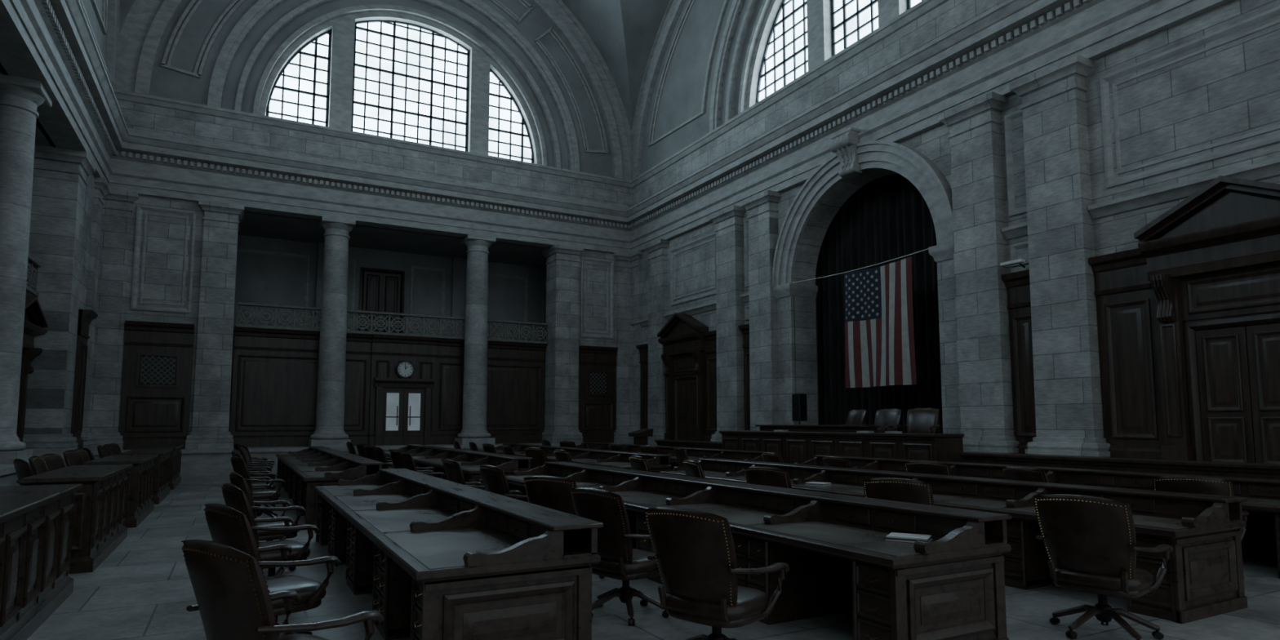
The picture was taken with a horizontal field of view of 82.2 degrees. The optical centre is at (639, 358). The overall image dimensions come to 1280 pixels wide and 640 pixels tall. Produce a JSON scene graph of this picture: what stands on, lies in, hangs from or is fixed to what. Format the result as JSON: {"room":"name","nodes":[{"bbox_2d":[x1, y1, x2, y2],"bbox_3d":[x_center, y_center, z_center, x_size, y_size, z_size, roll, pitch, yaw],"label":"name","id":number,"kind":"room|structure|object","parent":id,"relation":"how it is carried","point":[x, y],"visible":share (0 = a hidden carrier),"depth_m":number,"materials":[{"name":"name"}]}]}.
{"room":"legislative chamber","nodes":[
{"label":"legislative chamber","id":0,"kind":"room"},
{"bbox_2d":[0,62,94,420],"bbox_3d":[-11.706,-2.314,8.544,4.300,9.500,32.200,3,-6,-28],"label":"wall","id":1,"kind":"structure","parent":0,"point":[40,139],"depth_m":21.53,"materials":[{"name":"stone"}]},
{"bbox_2d":[0,451,93,486],"bbox_3d":[-10.641,1.883,6.897,4.350,0.850,32.540,3,-6,-28],"label":"trim","id":2,"kind":"structure","parent":1,"relation":"attached to","point":[8,476],"depth_m":14.32,"materials":[{"name":"stone"}]},
{"bbox_2d":[0,73,52,464],"bbox_3d":[-13.848,-1.920,15.913,1.260,8.300,1.260,3,-6,-28],"label":"stone column","id":3,"kind":"structure","parent":2,"relation":"on","point":[20,97],"depth_m":15.81,"materials":[{"name":"stone"}]},
{"bbox_2d":[22,144,95,455],"bbox_3d":[-16.185,-1.545,20.203,1.340,8.300,1.470,3,-6,-28],"label":"stone pier","id":4,"kind":"object","parent":2,"relation":"on","point":[60,183],"visible":0.76,"depth_m":19.83,"materials":[{"name":"stone"}]},
{"bbox_2d":[26,289,97,448],"bbox_3d":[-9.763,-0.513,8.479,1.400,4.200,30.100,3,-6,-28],"label":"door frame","id":5,"kind":"structure","parent":1,"relation":"attached to","point":[86,317],"depth_m":21.11,"materials":[{"name":"brown wood"}]},
{"bbox_2d":[16,296,48,449],"bbox_3d":[-15.181,0.448,17.834,0.590,3.994,2.840,3,-6,-28],"label":"door","id":6,"kind":"structure","parent":5,"relation":"in","point":[34,317],"depth_m":18.63,"materials":[{"name":"brown wood"}]},
{"bbox_2d":[26,254,41,296],"bbox_3d":[-15.097,-2.255,17.717,0.200,0.880,4.232,3,-6,-28],"label":"balustrade","id":7,"kind":"object","parent":5,"relation":"on","point":[33,264],"visible":0.3,"depth_m":19.07,"materials":[{"name":"grey stone"}]},
{"bbox_2d":[0,0,128,182],"bbox_3d":[-9.703,-7.514,9.924,1.300,1.800,31.500,3,-6,-28],"label":"entablature","id":8,"kind":"object","parent":1,"relation":"attached to","point":[52,42],"visible":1,"depth_m":17.37,"materials":[{"name":"stone"}]},
{"bbox_2d":[80,176,111,450],"bbox_3d":[-16.755,-1.344,22.504,0.330,8.300,1.220,3,-6,-28],"label":"stone pilaster","id":9,"kind":"object","parent":1,"relation":"attached to","point":[102,188],"visible":0.73,"depth_m":22.36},
{"bbox_2d":[80,0,119,91],"bbox_3d":[-11.251,-13.540,12.463,1.100,12.050,27.500,3,-6,-28],"label":"wall","id":10,"kind":"structure","parent":0,"point":[102,16],"depth_m":22.73,"materials":[{"name":"stone"}]},
{"bbox_2d":[118,195,616,435],"bbox_3d":[-9.900,-0.454,29.801,20.100,9.500,4.660,3,-6,-28],"label":"wall","id":11,"kind":"structure","parent":0,"point":[280,259],"depth_m":30.17,"materials":[{"name":"stone"}]},
{"bbox_2d":[88,189,138,450],"bbox_3d":[-16.855,-1.272,23.323,1.120,8.300,0.360,3,-6,-28],"label":"stone pilaster","id":12,"kind":"object","parent":11,"relation":"attached to","point":[106,384],"visible":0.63,"depth_m":23.33,"materials":[{"name":"stone"}]},
{"bbox_2d":[236,302,320,331],"bbox_3d":[-12.820,-1.484,26.522,3.089,0.880,0.200,3,-6,-28],"label":"balustrade","id":13,"kind":"object","parent":11,"relation":"on","point":[276,307],"visible":0.91,"depth_m":26.38,"materials":[{"name":"grey stone"}]},
{"bbox_2d":[119,320,617,449],"bbox_3d":[-8.766,1.207,27.567,17.600,4.100,0.400,3,-6,-28],"label":"wainscot","id":14,"kind":"structure","parent":11,"relation":"attached to","point":[157,363],"depth_m":23.99,"materials":[{"name":"wood"}]},
{"bbox_2d":[107,132,631,253],"bbox_3d":[-8.790,-5.912,28.234,19.300,1.800,1.300,3,-6,-28],"label":"entablature","id":15,"kind":"object","parent":11,"relation":"attached to","point":[270,184],"visible":0.94,"depth_m":27.02,"materials":[{"name":"stone"}]},
{"bbox_2d":[358,266,404,333],"bbox_3d":[-11.105,-2.212,31.565,1.820,3.310,0.150,3,-6,-28],"label":"door","id":16,"kind":"structure","parent":11,"relation":"in","point":[371,296],"depth_m":31.60,"materials":[{"name":"brown wood"}]},
{"bbox_2d":[229,326,546,447],"bbox_3d":[-9.143,1.231,28.416,11.650,4.200,0.550,3,-6,-28],"label":"wainscot","id":17,"kind":"structure","parent":11,"relation":"attached to","point":[275,371],"depth_m":27.82,"materials":[{"name":"wood"}]},
{"bbox_2d":[373,377,434,445],"bbox_3d":[-9.070,2.039,28.180,2.200,2.550,0.310,3,-6,-28],"label":"door","id":18,"kind":"structure","parent":11,"relation":"in","point":[389,398],"depth_m":28.20,"materials":[{"name":"brown wood"}]},
{"bbox_2d":[395,360,414,378],"bbox_3d":[-9.053,0.417,28.291,0.680,0.680,0.180,3,-6,-28],"label":"wall clock","id":19,"kind":"object","parent":11,"relation":"attached to","point":[404,369],"visible":1,"depth_m":28.23,"materials":[{"name":"paint"}]},
{"bbox_2d":[346,309,465,339],"bbox_3d":[-9.079,-1.306,28.553,5.199,0.880,0.200,3,-6,-28],"label":"balustrade","id":20,"kind":"object","parent":11,"relation":"on","point":[371,313],"visible":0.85,"depth_m":28.48,"materials":[{"name":"grey stone"}]},
{"bbox_2d":[487,319,547,343],"bbox_3d":[-5.339,-1.129,30.584,3.126,0.880,0.200,3,-6,-28],"label":"balustrade","id":21,"kind":"object","parent":11,"relation":"on","point":[504,322],"visible":0.84,"depth_m":30.65,"materials":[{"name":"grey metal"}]},
{"bbox_2d":[613,251,631,442],"bbox_3d":[-0.648,-0.502,32.126,1.120,8.300,0.360,3,-6,-28],"label":"stone pilaster","id":22,"kind":"object","parent":11,"relation":"attached to","point":[624,263],"visible":0.79,"depth_m":32.09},
{"bbox_2d":[114,0,632,209],"bbox_3d":[-8.929,-12.080,29.155,19.840,12.050,1.100,3,-6,-28],"label":"wall","id":23,"kind":"structure","parent":0,"point":[205,72],"depth_m":28.04,"materials":[{"name":"stone"}]},
{"bbox_2d":[266,29,332,126],"bbox_3d":[-12.695,-10.557,27.407,2.146,4.212,0.120,3,-6,-28],"label":"window","id":24,"kind":"structure","parent":23,"relation":"in","point":[300,91],"depth_m":27.49,"materials":[{"name":"glass"}]},
{"bbox_2d":[351,20,469,151],"bbox_3d":[-9.115,-10.880,29.394,4.540,5.200,0.120,3,-6,-28],"label":"window","id":25,"kind":"structure","parent":23,"relation":"in","point":[411,82],"depth_m":29.37,"materials":[{"name":"glass"}]},
{"bbox_2d":[488,68,533,163],"bbox_3d":[-5.536,-10.217,31.295,2.146,4.212,0.120,3,-6,-28],"label":"window","id":26,"kind":"structure","parent":23,"relation":"in","point":[509,138],"depth_m":31.20,"materials":[{"name":"glass"}]},
{"bbox_2d":[119,0,670,130],"bbox_3d":[-2.394,-14.096,17.301,19.360,9.500,26.733,3,-6,-28],"label":"ceiling","id":27,"kind":"structure","parent":0,"point":[624,32],"depth_m":31.29,"materials":[{"name":"paint"}]},
{"bbox_2d":[26,475,1279,639],"bbox_3d":[-2.974,3.051,14.226,26.600,0.200,38.200,3,-6,-28],"label":"floor","id":28,"kind":"structure","parent":0,"point":[143,590],"depth_m":6.71,"materials":[{"name":"stone"}]},
{"bbox_2d":[13,458,34,485],"bbox_3d":[-9.573,2.167,11.796,0.869,1.135,0.808,-4,-6,38],"label":"leather armchair","id":29,"kind":"object","parent":28,"relation":"on","point":[23,468],"visible":0.25,"depth_m":11.43,"materials":[{"name":"brown leather"}]},
{"bbox_2d":[27,455,48,475],"bbox_3d":[-10.048,2.242,12.656,0.808,1.135,0.869,3,-6,-27],"label":"leather armchair","id":30,"kind":"object","parent":28,"relation":"on","point":[37,464],"visible":0.24,"depth_m":12.49,"materials":[{"name":"brown leather"}]},
{"bbox_2d":[0,484,83,639],"bbox_3d":[-4.955,1.630,5.321,0.750,1.080,4.500,3,-6,-28],"label":"desk","id":31,"kind":"object","parent":28,"relation":"on","point":[36,521],"visible":1,"depth_m":6.06,"materials":[{"name":"brown wood"}]},
{"bbox_2d":[40,453,65,471],"bbox_3d":[-10.514,2.317,13.511,0.808,1.135,0.869,1,-5,-14],"label":"leather armchair","id":32,"kind":"object","parent":28,"relation":"on","point":[53,461],"visible":0.22,"depth_m":13.49,"materials":[{"name":"brown leather"}]},
{"bbox_2d":[62,449,84,466],"bbox_3d":[-11.455,2.467,15.230,0.808,1.135,0.869,1,-5,-15],"label":"leather armchair","id":33,"kind":"object","parent":28,"relation":"on","point":[72,457],"visible":0.33,"depth_m":15.17,"materials":[{"name":"leather"}]},
{"bbox_2d":[17,463,133,573],"bbox_3d":[-7.276,2.001,9.562,0.750,1.080,3.000,3,-6,-28],"label":"desk","id":34,"kind":"object","parent":28,"relation":"on","point":[99,528],"visible":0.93,"depth_m":8.74,"materials":[{"name":"brown wood"}]},
{"bbox_2d":[84,453,158,528],"bbox_3d":[-9.215,2.311,13.105,0.750,1.080,2.900,3,-6,-28],"label":"desk","id":35,"kind":"object","parent":28,"relation":"on","point":[140,504],"visible":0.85,"depth_m":12.43,"materials":[{"name":"brown wood"}]},
{"bbox_2d":[120,448,173,504],"bbox_3d":[-11.082,2.609,16.516,0.750,1.080,2.900,3,-6,-28],"label":"desk","id":36,"kind":"object","parent":28,"relation":"on","point":[162,490],"visible":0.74,"depth_m":15.89,"materials":[{"name":"brown wood"}]},
{"bbox_2d":[141,444,183,489],"bbox_3d":[-12.949,2.908,19.927,0.750,1.080,2.900,3,-6,-28],"label":"desk","id":37,"kind":"object","parent":28,"relation":"on","point":[175,455],"visible":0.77,"depth_m":19.44,"materials":[{"name":"brown wood"}]},
{"bbox_2d":[231,448,271,482],"bbox_3d":[-8.291,2.507,15.687,0.808,1.135,0.869,2,-5,-21],"label":"leather armchair","id":38,"kind":"object","parent":28,"relation":"on","point":[264,468],"visible":0.23,"depth_m":15.66,"materials":[{"name":"brown leather"}]},
{"bbox_2d":[232,452,278,511],"bbox_3d":[-7.424,2.373,14.161,0.808,1.135,0.869,3,-6,-34],"label":"leather armchair","id":39,"kind":"object","parent":28,"relation":"on","point":[255,486],"visible":0.29,"depth_m":13.98,"materials":[{"name":"brown leather"}]},
{"bbox_2d":[239,447,275,479],"bbox_3d":[-9.006,2.647,17.283,0.808,1.135,0.869,2,-5,-22],"label":"leather armchair","id":40,"kind":"object","parent":28,"relation":"on","point":[243,451],"visible":0.41,"depth_m":17.02,"materials":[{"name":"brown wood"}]},
{"bbox_2d":[230,456,285,517],"bbox_3d":[-6.590,2.239,12.621,0.808,1.135,0.869,5,-7,-42],"label":"leather armchair","id":41,"kind":"object","parent":28,"relation":"on","point":[239,466],"visible":0.71,"depth_m":12.40,"materials":[{"name":"leather"}]},
{"bbox_2d":[228,471,306,570],"bbox_3d":[-4.392,1.889,8.629,0.808,1.135,0.869,4,-6,-36],"label":"leather armchair","id":42,"kind":"object","parent":28,"relation":"on","point":[236,479],"visible":0.41,"depth_m":8.38,"materials":[{"name":"leather"}]},
{"bbox_2d":[221,483,319,577],"bbox_3d":[-3.564,1.750,7.033,0.808,1.135,0.869,4,-7,-40],"label":"leather armchair","id":43,"kind":"object","parent":28,"relation":"on","point":[234,497],"visible":0.48,"depth_m":6.80,"materials":[{"name":"leather"}]},
{"bbox_2d":[203,502,341,635],"bbox_3d":[-2.703,1.601,5.338,0.869,1.135,0.808,-4,-7,41],"label":"leather armchair","id":44,"kind":"object","parent":28,"relation":"on","point":[228,526],"visible":0.59,"depth_m":5.15,"materials":[{"name":"leather"}]},
{"bbox_2d":[181,539,384,639],"bbox_3d":[-1.855,1.463,3.752,0.869,1.135,0.808,-4,-6,35],"label":"leather armchair","id":45,"kind":"object","parent":28,"relation":"on","point":[233,598],"visible":1,"depth_m":3.44,"materials":[{"name":"leather"}]},
{"bbox_2d":[275,446,384,524],"bbox_3d":[-7.540,2.696,17.075,1.270,1.005,10.520,3,-6,-28],"label":"desk","id":46,"kind":"object","parent":28,"relation":"on","point":[303,470],"visible":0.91,"depth_m":14.08,"materials":[{"name":"brown wood"}]},
{"bbox_2d":[91,442,633,476],"bbox_3d":[-11.396,3.729,27.994,23.300,0.850,5.350,3,-6,-28],"label":"platform","id":47,"kind":"object","parent":28,"relation":"on","point":[194,462],"visible":0.17,"depth_m":23.88,"materials":[{"name":"stone"}]},
{"bbox_2d":[185,200,244,448],"bbox_3d":[-14.541,-1.109,25.192,1.370,8.300,1.500,3,-6,-28],"label":"stone pier","id":48,"kind":"object","parent":47,"relation":"on","point":[214,357],"visible":0.89,"depth_m":24.67,"materials":[{"name":"stone"}]},
{"bbox_2d":[308,215,355,447],"bbox_3d":[-11.247,-0.958,26.913,1.300,8.300,1.300,3,-6,-28],"label":"stone column","id":49,"kind":"structure","parent":47,"relation":"on","point":[329,432],"depth_m":26.56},
{"bbox_2d":[454,234,496,444],"bbox_3d":[-6.576,-0.736,29.450,1.300,8.300,1.300,3,-6,-28],"label":"stone column","id":50,"kind":"structure","parent":47,"relation":"on","point":[474,430],"depth_m":29.09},
{"bbox_2d":[541,244,583,444],"bbox_3d":[-3.338,-0.576,31.277,1.370,8.300,1.500,3,-6,-28],"label":"stone pier","id":51,"kind":"object","parent":47,"relation":"on","point":[561,377],"visible":0.96,"depth_m":30.81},
{"bbox_2d":[373,446,393,469],"bbox_3d":[-5.933,2.667,17.523,0.808,1.135,0.869,3,-6,-34],"label":"leather armchair","id":52,"kind":"object","parent":28,"relation":"on","point":[380,454],"visible":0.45,"depth_m":17.18,"materials":[{"name":"leather"}]},
{"bbox_2d":[389,448,435,471],"bbox_3d":[-5.004,2.537,16.030,0.869,1.135,0.808,-4,-7,42],"label":"leather armchair","id":53,"kind":"object","parent":28,"relation":"on","point":[396,457],"visible":0.23,"depth_m":15.80,"materials":[{"name":"leather"}]},
{"bbox_2d":[400,451,445,478],"bbox_3d":[-4.290,2.398,14.446,0.808,1.135,0.869,3,-6,-32],"label":"leather armchair","id":54,"kind":"object","parent":28,"relation":"on","point":[408,462],"visible":0.38,"depth_m":14.16,"materials":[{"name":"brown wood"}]},
{"bbox_2d":[313,468,603,639],"bbox_3d":[-2.490,1.889,7.847,1.270,1.005,7.020,3,-6,-28],"label":"desk","id":55,"kind":"object","parent":28,"relation":"on","point":[438,558],"visible":1,"depth_m":5.38,"materials":[{"name":"brown wood"}]},
{"bbox_2d":[384,444,532,490],"bbox_3d":[-5.216,2.856,18.905,1.270,1.005,10.520,3,-6,-28],"label":"desk","id":56,"kind":"object","parent":28,"relation":"on","point":[424,455],"visible":0.38,"depth_m":16.86,"materials":[{"name":"brown wood"}]},
{"bbox_2d":[442,459,484,488],"bbox_3d":[-2.659,2.140,11.496,0.808,1.135,0.869,3,-6,-33],"label":"leather armchair","id":57,"kind":"object","parent":28,"relation":"on","point":[454,473],"visible":0.41,"depth_m":11.18,"materials":[{"name":"leather"}]},
{"bbox_2d":[479,464,527,499],"bbox_3d":[-1.746,2.010,10.004,0.808,1.135,0.869,4,-6,-36],"label":"leather armchair","id":58,"kind":"object","parent":28,"relation":"on","point":[494,478],"visible":0.35,"depth_m":9.69,"materials":[{"name":"leather"}]},
{"bbox_2d":[524,447,547,469],"bbox_3d":[-2.259,2.647,17.293,0.869,1.135,0.808,-4,-6,39],"label":"leather armchair","id":59,"kind":"object","parent":28,"relation":"on","point":[539,455],"visible":0.33,"depth_m":16.99,"materials":[{"name":"leather"}]},
{"bbox_2d":[554,448,572,462],"bbox_3d":[-1.409,2.515,15.785,0.808,1.135,0.869,3,-6,-31],"label":"leather armchair","id":60,"kind":"object","parent":28,"relation":"on","point":[560,455],"visible":0.25,"depth_m":15.50,"materials":[{"name":"leather"}]},
{"bbox_2d":[523,475,604,578],"bbox_3d":[-0.807,1.840,8.062,0.869,1.135,0.808,-3,-6,31],"label":"leather armchair","id":61,"kind":"object","parent":28,"relation":"on","point":[548,491],"visible":0.3,"depth_m":7.75,"materials":[{"name":"leather"}]},
{"bbox_2d":[479,443,671,472],"bbox_3d":[-2.372,2.971,20.222,1.270,1.005,10.520,3,-6,-28],"label":"desk","id":62,"kind":"object","parent":28,"relation":"on","point":[657,463],"visible":0.16,"depth_m":17.68,"materials":[{"name":"brown wood"}]},
{"bbox_2d":[569,487,669,626],"bbox_3d":[-0.158,1.708,6.555,0.808,1.135,0.869,5,-7,-42],"label":"leather armchair","id":63,"kind":"object","parent":28,"relation":"on","point":[619,559],"visible":0.77,"depth_m":6.28,"materials":[{"name":"leather"}]},
{"bbox_2d":[620,443,657,445],"bbox_3d":[8.016,2.770,17.030,4.550,0.850,32.540,3,-6,-28],"label":"platform","id":64,"kind":"object","parent":28,"relation":"on","point":[620,443],"visible":0.02,"depth_m":28.95,"materials":[{"name":"wood"}]},
{"bbox_2d":[791,393,807,424],"bbox_3d":[4.698,1.889,21.591,0.440,1.700,0.429,3,-6,-28],"label":"loudspeaker","id":65,"kind":"object","parent":64,"relation":"on","point":[799,406],"visible":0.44,"depth_m":21.50,"materials":[{"name":"black paint"}]},
{"bbox_2d":[840,408,866,425],"bbox_3d":[5.342,1.903,18.926,0.856,1.203,0.921,2,-5,-19],"label":"leather armchair","id":66,"kind":"object","parent":64,"relation":"on","point":[855,417],"visible":0.46,"depth_m":19.03,"materials":[{"name":"brown leather"}]},
{"bbox_2d":[869,408,902,432],"bbox_3d":[5.887,1.816,17.931,0.856,1.203,0.921,3,-6,-33],"label":"leather armchair","id":67,"kind":"object","parent":64,"relation":"on","point":[888,418],"visible":0.41,"depth_m":18.10,"materials":[{"name":"leather"}]},
{"bbox_2d":[893,407,939,433],"bbox_3d":[6.430,1.728,16.934,0.921,1.203,0.856,-4,-7,41],"label":"leather armchair","id":68,"kind":"object","parent":64,"relation":"on","point":[923,420],"visible":0.48,"depth_m":17.13,"materials":[{"name":"leather"}]},
{"bbox_2d":[628,455,651,471],"bbox_3d":[0.245,2.257,12.831,0.808,1.135,0.869,2,-6,-25],"label":"leather armchair","id":69,"kind":"object","parent":28,"relation":"on","point":[637,463],"visible":0.26,"depth_m":12.56,"materials":[{"name":"brown leather"}]},
{"bbox_2d":[627,422,653,444],"bbox_3d":[0.025,3.115,25.895,0.640,1.708,0.690,3,-6,-28],"label":"lectern","id":70,"kind":"object","parent":28,"relation":"on","point":[640,437],"visible":0.44,"depth_m":25.75,"materials":[{"name":"brown wood"}]},
{"bbox_2d":[639,444,677,471],"bbox_3d":[0.442,2.776,18.763,0.869,1.135,0.808,-5,-7,43],"label":"leather armchair","id":71,"kind":"object","parent":28,"relation":"on","point":[646,448],"visible":0.2,"depth_m":18.51,"materials":[{"name":"brown leather"}]},
{"bbox_2d":[576,442,778,469],"bbox_3d":[0.218,3.094,21.629,1.270,1.005,10.520,3,-6,-28],"label":"desk","id":72,"kind":"object","parent":28,"relation":"on","point":[694,454],"visible":0.14,"depth_m":19.53,"materials":[{"name":"brown wood"}]},
{"bbox_2d":[674,447,688,466],"bbox_3d":[1.230,2.642,17.231,0.808,1.135,0.869,1,-5,-16],"label":"leather armchair","id":73,"kind":"object","parent":28,"relation":"on","point":[681,455],"visible":0.33,"depth_m":17.03,"materials":[{"name":"brown leather"}]},
{"bbox_2d":[654,440,722,448],"bbox_3d":[1.670,3.186,23.331,0.450,1.120,4.100,3,-6,-28],"label":"rail","id":74,"kind":"object","parent":28,"relation":"on","point":[696,444],"visible":0.09,"depth_m":23.20,"materials":[{"name":"brown wood"}]},
{"bbox_2d":[682,459,705,478],"bbox_3d":[1.094,2.124,11.314,0.808,1.135,0.869,1,-5,-16],"label":"leather armchair","id":75,"kind":"object","parent":28,"relation":"on","point":[692,468],"visible":0.24,"depth_m":11.07,"materials":[{"name":"brown leather"}]},
{"bbox_2d":[644,506,790,639],"bbox_3d":[0.506,1.580,5.095,0.869,1.135,0.808,-4,-7,41],"label":"leather armchair","id":76,"kind":"object","parent":28,"relation":"on","point":[695,555],"visible":1,"depth_m":4.85,"materials":[{"name":"brown leather"}]},
{"bbox_2d":[505,461,1012,639],"bbox_3d":[0.172,1.995,9.060,1.270,1.005,8.770,3,-6,-28],"label":"desk","id":77,"kind":"object","parent":28,"relation":"on","point":[837,552],"visible":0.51,"depth_m":6.11,"materials":[{"name":"brown wood"}]},
{"bbox_2d":[885,532,932,542],"bbox_3d":[2.094,1.395,5.712,0.313,0.035,0.238,-3,-6,33],"label":"paper stack","id":78,"kind":"object","parent":77,"relation":"on","point":[893,536],"visible":0.93,"depth_m":5.65,"materials":[{"name":"paper"}]},
{"bbox_2d":[743,466,791,488],"bbox_3d":[1.855,1.985,9.718,0.808,1.135,0.869,5,-7,-44],"label":"leather armchair","id":79,"kind":"object","parent":28,"relation":"on","point":[758,475],"visible":0.29,"depth_m":9.44,"materials":[{"name":"brown leather"}]},
{"bbox_2d":[760,452,783,462],"bbox_3d":[2.823,2.380,14.234,0.808,1.135,0.869,2,-5,-21],"label":"leather armchair","id":80,"kind":"object","parent":28,"relation":"on","point":[766,456],"visible":0.17,"depth_m":14.02,"materials":[{"name":"brown leather"}]},
{"bbox_2d":[822,455,851,468],"bbox_3d":[3.642,2.245,12.692,0.808,1.135,0.869,2,-5,-23],"label":"leather armchair","id":81,"kind":"object","parent":28,"relation":"on","point":[828,460],"visible":0.28,"depth_m":12.49,"materials":[{"name":"brown leather"}]},
{"bbox_2d":[719,424,964,463],"bbox_3d":[4.417,2.442,17.867,0.900,1.650,7.400,3,-6,-28],"label":"desk","id":82,"kind":"object","parent":28,"relation":"on","point":[801,443],"visible":0.54,"depth_m":16.91,"materials":[{"name":"brown wood"}]},
{"bbox_2d":[862,477,933,505],"bbox_3d":[2.825,1.814,7.769,0.869,1.135,0.808,-4,-6,36],"label":"leather armchair","id":83,"kind":"object","parent":28,"relation":"on","point":[903,490],"visible":0.17,"depth_m":7.48,"materials":[{"name":"brown leather"}]},
{"bbox_2d":[904,460,951,475],"bbox_3d":[4.530,2.112,11.172,0.808,1.135,0.869,5,-7,-42],"label":"leather armchair","id":84,"kind":"object","parent":28,"relation":"on","point":[928,467],"visible":0.2,"depth_m":10.92,"materials":[{"name":"brown leather"}]},
{"bbox_2d":[659,457,1247,623],"bbox_3d":[3.026,2.108,10.361,1.270,1.005,8.770,3,-6,-28],"label":"desk","id":85,"kind":"object","parent":28,"relation":"on","point":[1203,578],"visible":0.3,"depth_m":7.21,"materials":[{"name":"brown wood"}]},
{"bbox_2d":[1001,466,1048,482],"bbox_3d":[5.300,1.977,9.627,0.808,1.135,0.869,2,-5,-17],"label":"leather armchair","id":86,"kind":"object","parent":28,"relation":"on","point":[1011,473],"visible":0.24,"depth_m":9.47,"materials":[{"name":"brown leather"}]},
{"bbox_2d":[794,454,1279,578],"bbox_3d":[5.615,2.232,11.768,1.270,1.005,8.770,3,-6,-28],"label":"desk","id":87,"kind":"object","parent":28,"relation":"on","point":[1260,541],"visible":0.12,"depth_m":10.01,"materials":[{"name":"brown wood"}]},
{"bbox_2d":[1033,493,1173,639],"bbox_3d":[3.711,1.654,5.936,0.808,1.135,0.869,4,-6,-38],"label":"leather armchair","id":88,"kind":"object","parent":28,"relation":"on","point":[1090,542],"visible":1,"depth_m":5.75,"materials":[{"name":"brown leather"}]},
{"bbox_2d":[958,452,1279,479],"bbox_3d":[8.061,2.164,11.654,0.450,1.120,6.600,3,-6,-28],"label":"rail","id":89,"kind":"object","parent":28,"relation":"on","point":[1235,469],"visible":0.04,"depth_m":11.71,"materials":[{"name":"brown wood"}]},
{"bbox_2d":[1152,475,1249,577],"bbox_3d":[6.131,1.840,8.066,0.869,1.135,0.808,-5,-7,43],"label":"leather armchair","id":90,"kind":"object","parent":28,"relation":"on","point":[1176,483],"visible":0.19,"depth_m":7.82,"materials":[{"name":"brown leather"}]},
{"bbox_2d":[631,0,1007,205],"bbox_3d":[6.309,-12.706,22.000,1.100,12.050,27.500,3,-6,-28],"label":"wall","id":91,"kind":"structure","parent":0,"point":[696,104],"depth_m":26.67,"materials":[{"name":"stone"}]},
{"bbox_2d":[755,0,808,102],"bbox_3d":[4.958,-10.972,25.152,0.120,4.645,3.128,3,-6,-28],"label":"window","id":92,"kind":"structure","parent":91,"relation":"in","point":[785,56],"depth_m":25.09,"materials":[{"name":"glass"}]},
{"bbox_2d":[831,0,878,56],"bbox_3d":[6.579,-11.408,22.206,0.120,5.000,2.200,3,-6,-28],"label":"window","id":93,"kind":"structure","parent":91,"relation":"in","point":[851,20],"depth_m":22.39,"materials":[{"name":"glass"}]},
{"bbox_2d":[629,0,1279,462],"bbox_3d":[8.000,-1.841,19.403,2.700,10.450,32.000,3,-6,-28],"label":"wall","id":94,"kind":"structure","parent":0,"point":[1193,102],"depth_m":14.64,"materials":[{"name":"stone"}]},
{"bbox_2d":[630,250,643,442],"bbox_3d":[-0.203,-0.518,31.947,0.330,8.300,1.020,3,-6,-28],"label":"stone pilaster","id":95,"kind":"object","parent":94,"relation":"attached to","point":[636,256],"visible":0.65,"depth_m":31.91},
{"bbox_2d":[643,239,669,444],"bbox_3d":[0.673,-0.669,30.211,0.460,8.300,1.520,3,-6,-28],"label":"stone pilaster","id":96,"kind":"object","parent":94,"relation":"attached to","point":[656,251],"visible":0.77,"depth_m":30.06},
{"bbox_2d":[657,312,708,441],"bbox_3d":[1.628,0.796,28.147,0.590,5.120,2.840,3,-6,-28],"label":"door","id":97,"kind":"structure","parent":94,"relation":"in","point":[683,343],"depth_m":28.19,"materials":[{"name":"brown wood"}]},
{"bbox_2d":[709,204,746,441],"bbox_3d":[3.106,-1.070,25.632,0.590,8.300,1.520,3,-6,-28],"label":"stone pilaster","id":98,"kind":"object","parent":94,"relation":"attached to","point":[729,221],"visible":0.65,"depth_m":25.42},
{"bbox_2d":[741,190,781,431],"bbox_3d":[4.015,-1.216,23.970,0.590,8.300,1.470,3,-6,-28],"label":"stone pilaster","id":99,"kind":"object","parent":94,"relation":"attached to","point":[762,207],"visible":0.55,"depth_m":23.81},
{"bbox_2d":[828,126,862,177],"bbox_3d":[5.860,-5.814,20.808,0.650,1.190,0.800,3,-6,-28],"label":"keystone","id":100,"kind":"object","parent":94,"relation":"attached to","point":[843,143],"visible":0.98,"depth_m":20.65,"materials":[{"name":"stone"}]},
{"bbox_2d":[816,173,942,433],"bbox_3d":[7.330,-1.530,21.238,0.316,8.450,6.400,3,-6,-28],"label":"stage curtain","id":101,"kind":"object","parent":94,"relation":"hanging from","point":[887,218],"visible":0.37,"depth_m":21.72,"materials":[{"name":"black fabric"}]},
{"bbox_2d":[844,256,916,387],"bbox_3d":[6.457,-0.901,19.877,0.274,3.300,2.450,3,-6,-28],"label":"flag","id":102,"kind":"object","parent":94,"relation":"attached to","point":[880,348],"visible":1,"depth_m":19.85,"materials":[{"name":"fabric"}]},
{"bbox_2d":[626,0,1233,253],"bbox_3d":[7.154,-6.713,19.080,1.300,1.800,31.500,3,-6,-28],"label":"entablature","id":103,"kind":"object","parent":94,"relation":"attached to","point":[1014,40],"visible":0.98,"depth_m":18.57,"materials":[{"name":"stone"}]},
{"bbox_2d":[937,91,1019,453],"bbox_3d":[7.845,-1.828,16.973,0.590,8.300,1.470,3,-6,-28],"label":"stone pilaster","id":104,"kind":"object","parent":94,"relation":"attached to","point":[984,375],"visible":0.83,"depth_m":16.79,"materials":[{"name":"stone"}]},
{"bbox_2d":[1008,53,1110,457],"bbox_3d":[8.754,-1.973,15.311,0.590,8.300,1.520,3,-6,-28],"label":"stone pilaster","id":105,"kind":"object","parent":94,"relation":"attached to","point":[1068,390],"visible":0.93,"depth_m":15.14,"materials":[{"name":"stone"}]},
{"bbox_2d":[1133,175,1279,463],"bbox_3d":[10.197,-0.574,12.491,0.590,5.120,2.840,3,-6,-28],"label":"door","id":106,"kind":"structure","parent":94,"relation":"in","point":[1215,253],"depth_m":12.83,"materials":[{"name":"brown wood"}]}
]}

